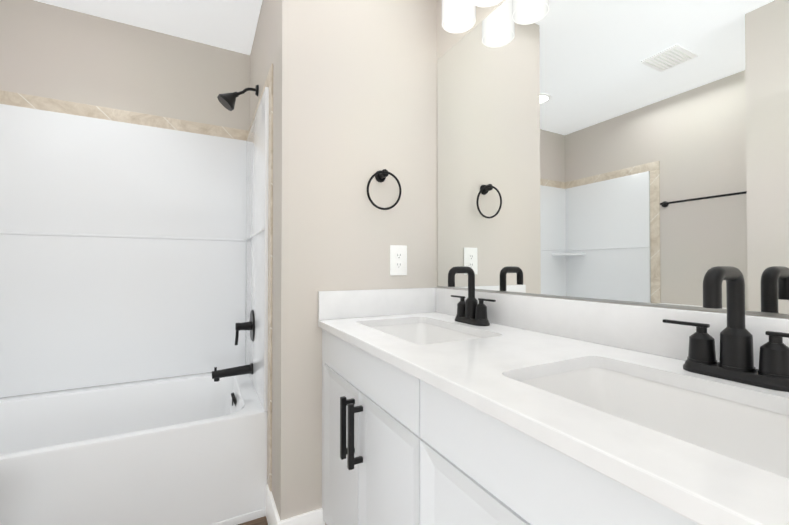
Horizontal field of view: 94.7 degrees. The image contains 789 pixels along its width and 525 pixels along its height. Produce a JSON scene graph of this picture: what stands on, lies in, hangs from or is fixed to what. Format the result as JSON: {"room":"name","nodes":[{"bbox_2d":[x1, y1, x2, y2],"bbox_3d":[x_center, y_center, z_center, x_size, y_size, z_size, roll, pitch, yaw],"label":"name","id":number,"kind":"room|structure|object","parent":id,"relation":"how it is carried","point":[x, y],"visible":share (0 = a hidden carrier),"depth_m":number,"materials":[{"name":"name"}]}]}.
{"room":"bathroom","nodes":[
{"label":"bathroom","id":0,"kind":"room"},
{"bbox_2d":[0,0,249,130],"bbox_3d":[-1.723,-0.112,1.951,1.747,2.430,0.120,0,-1,-28],"label":"wall","id":1,"kind":"structure","parent":0,"point":[54,52],"depth_m":2.00,"materials":[{"name":"paint"}]},
{"bbox_2d":[0,90,243,139],"bbox_3d":[-1.639,-0.806,1.929,1.627,0.070,0.010,0,-1,-28],"label":"trim","id":2,"kind":"structure","parent":1,"relation":"attached to","point":[43,103],"depth_m":1.98,"materials":[{"name":"tile"}]},
{"bbox_2d":[34,0,261,54],"bbox_3d":[-0.403,-1.375,0.352,2.930,0.060,4.566,0,-1,-28],"label":"ceiling","id":3,"kind":"structure","parent":0,"point":[231,25],"depth_m":1.96,"materials":[{"name":"white paint"}]},
{"bbox_2d":[238,516,267,524],"bbox_3d":[-0.403,1.114,0.324,2.930,0.060,4.566,0,-1,-28],"label":"floor","id":4,"kind":"structure","parent":0,"point":[261,521],"depth_m":1.53,"materials":[{"name":"brown wood"}]},
{"bbox_2d":[0,85,268,524],"bbox_3d":[-1.452,0.068,1.567,1.623,2.060,0.805,0,-1,-28],"label":"bathtub","id":5,"kind":"object","parent":4,"relation":"on","point":[133,324],"visible":0.94,"depth_m":1.87,"materials":[{"name":"white plastic"}]},
{"bbox_2d":[212,363,252,381],"bbox_3d":[-0.841,0.569,1.887,0.195,0.070,0.060,0,-1,-28],"label":"tub faucet","id":6,"kind":"object","parent":5,"relation":"in","point":[245,369],"depth_m":1.87,"materials":[{"name":"black metal"}]},
{"bbox_2d":[235,310,254,344],"bbox_3d":[-0.794,0.342,1.915,0.089,0.181,0.170,0,-1,-28],"label":"handle","id":7,"kind":"object","parent":5,"relation":"in","point":[250,325],"depth_m":1.89,"materials":[{"name":"black metal"}]},
{"bbox_2d":[318,326,721,524],"bbox_3d":[0.283,0.669,0.887,0.592,0.844,1.486,0,-1,-28],"label":"bathroom vanity","id":8,"kind":"object","parent":4,"relation":"on","point":[448,406],"depth_m":0.72,"materials":[{"name":"white paint"}]},
{"bbox_2d":[318,310,788,524],"bbox_3d":[0.299,0.233,0.893,0.563,0.027,1.498,0,-1,-28],"label":"countertop","id":9,"kind":"structure","parent":8,"relation":"on","point":[730,490],"depth_m":0.57,"materials":[{"name":"white stone"}]},
{"bbox_2d":[362,318,489,345],"bbox_3d":[0.094,0.315,1.243,0.360,0.154,0.525,0,-1,-28],"label":"sink","id":10,"kind":"object","parent":9,"relation":"in","point":[419,330],"depth_m":1.45,"materials":[{"name":"white ceramic"}]},
{"bbox_2d":[446,266,493,325],"bbox_3d":[0.243,0.119,1.346,0.134,0.209,0.204,0,-1,-28],"label":"faucet","id":11,"kind":"object","parent":9,"relation":"on","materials":[{"name":"black metal"}]},
{"bbox_2d":[510,358,788,473],"bbox_3d":[0.447,0.308,0.576,0.360,0.154,0.525,0,-1,-28],"label":"sink","id":12,"kind":"object","parent":9,"relation":"in","point":[740,425],"depth_m":0.69,"materials":[{"name":"white ceramic"}]},
{"bbox_2d":[674,266,788,393],"bbox_3d":[0.614,0.111,0.645,0.134,0.209,0.204,0,-1,-28],"label":"faucet","id":13,"kind":"object","parent":9,"relation":"on","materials":[{"name":"black metal"}]},
{"bbox_2d":[250,0,276,500],"bbox_3d":[-0.676,-0.112,1.970,0.120,2.430,1.066,0,-1,-28],"label":"wall","id":14,"kind":"structure","parent":0,"point":[263,55],"depth_m":1.57,"materials":[{"name":"paint"}]},
{"bbox_2d":[244,64,272,490],"bbox_3d":[-0.714,0.061,1.903,0.008,1.804,0.840,0,-1,-28],"label":"trim","id":15,"kind":"structure","parent":14,"relation":"attached to","point":[269,80],"depth_m":1.54,"materials":[{"name":"stone"}]},
{"bbox_2d":[266,484,279,524],"bbox_3d":[-0.491,1.029,1.464,0.014,0.137,0.261,0,-1,-28],"label":"baseboard","id":16,"kind":"structure","parent":14,"relation":"attached to","point":[272,516],"depth_m":1.47,"materials":[{"name":"white paint"}]},
{"bbox_2d":[275,0,436,524],"bbox_3d":[-0.141,-0.117,1.582,0.703,2.430,0.120,0,-1,-28],"label":"wall","id":17,"kind":"structure","parent":0,"point":[356,95],"depth_m":1.47,"materials":[{"name":"paint"}]},
{"bbox_2d":[277,508,324,524],"bbox_3d":[-0.353,1.028,1.381,0.182,0.137,0.014,0,-1,-28],"label":"baseboard","id":18,"kind":"structure","parent":17,"relation":"attached to","point":[314,517],"depth_m":1.39,"materials":[{"name":"white paint"}]},
{"bbox_2d":[318,288,433,317],"bbox_3d":[-0.047,0.170,1.547,0.563,0.111,0.019,0,-1,-28],"label":"backsplash","id":19,"kind":"structure","parent":17,"relation":"attached to","point":[344,303],"depth_m":1.52,"materials":[{"name":"white stone"}]},
{"bbox_2d":[367,169,401,209],"bbox_3d":[-0.048,-0.308,1.533,0.162,0.174,0.054,0,-1,-28],"label":"towel ring","id":20,"kind":"object","parent":17,"relation":"attached to","point":[380,176],"visible":1,"depth_m":1.52,"materials":[{"name":"black metal"}]},
{"bbox_2d":[390,245,406,275],"bbox_3d":[0.018,-0.009,1.591,0.084,0.132,0.007,0,-1,-28],"label":"electrical outlet plate","id":21,"kind":"object","parent":17,"relation":"attached to","point":[398,259],"visible":1,"depth_m":1.59,"materials":[{"name":"white plastic"}]},
{"bbox_2d":[437,214,440,287],"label":"wall","id":22,"kind":"structure","parent":0,"point":[437,214],"depth_m":1.69,"materials":[{"name":"paint"}]},
{"bbox_2d":[437,0,788,317],"bbox_3d":[0.544,-0.421,1.030,0.006,1.054,1.478,0,-1,-28],"label":"mirror","id":23,"kind":"object","parent":22,"relation":"attached to","point":[636,152],"visible":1,"depth_m":0.95,"materials":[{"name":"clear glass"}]},
{"bbox_2d":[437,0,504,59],"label":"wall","id":24,"kind":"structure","parent":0,"point":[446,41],"depth_m":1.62,"materials":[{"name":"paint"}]},
{"bbox_2d":[442,0,502,32],"bbox_3d":[0.339,-1.036,1.252,0.167,0.238,0.458,0,-1,-28],"label":"sconce","id":25,"kind":"object","parent":24,"relation":"attached to","point":[458,16],"visible":1,"depth_m":1.37,"materials":[{"name":"white glass"}]},
{"bbox_2d":[434,287,788,357],"bbox_3d":[0.543,0.164,1.012,0.020,0.111,1.479,0,-1,-28],"label":"backsplash","id":26,"kind":"structure","parent":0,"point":[648,329],"depth_m":0.97,"materials":[{"name":"white stone"}]}
]}

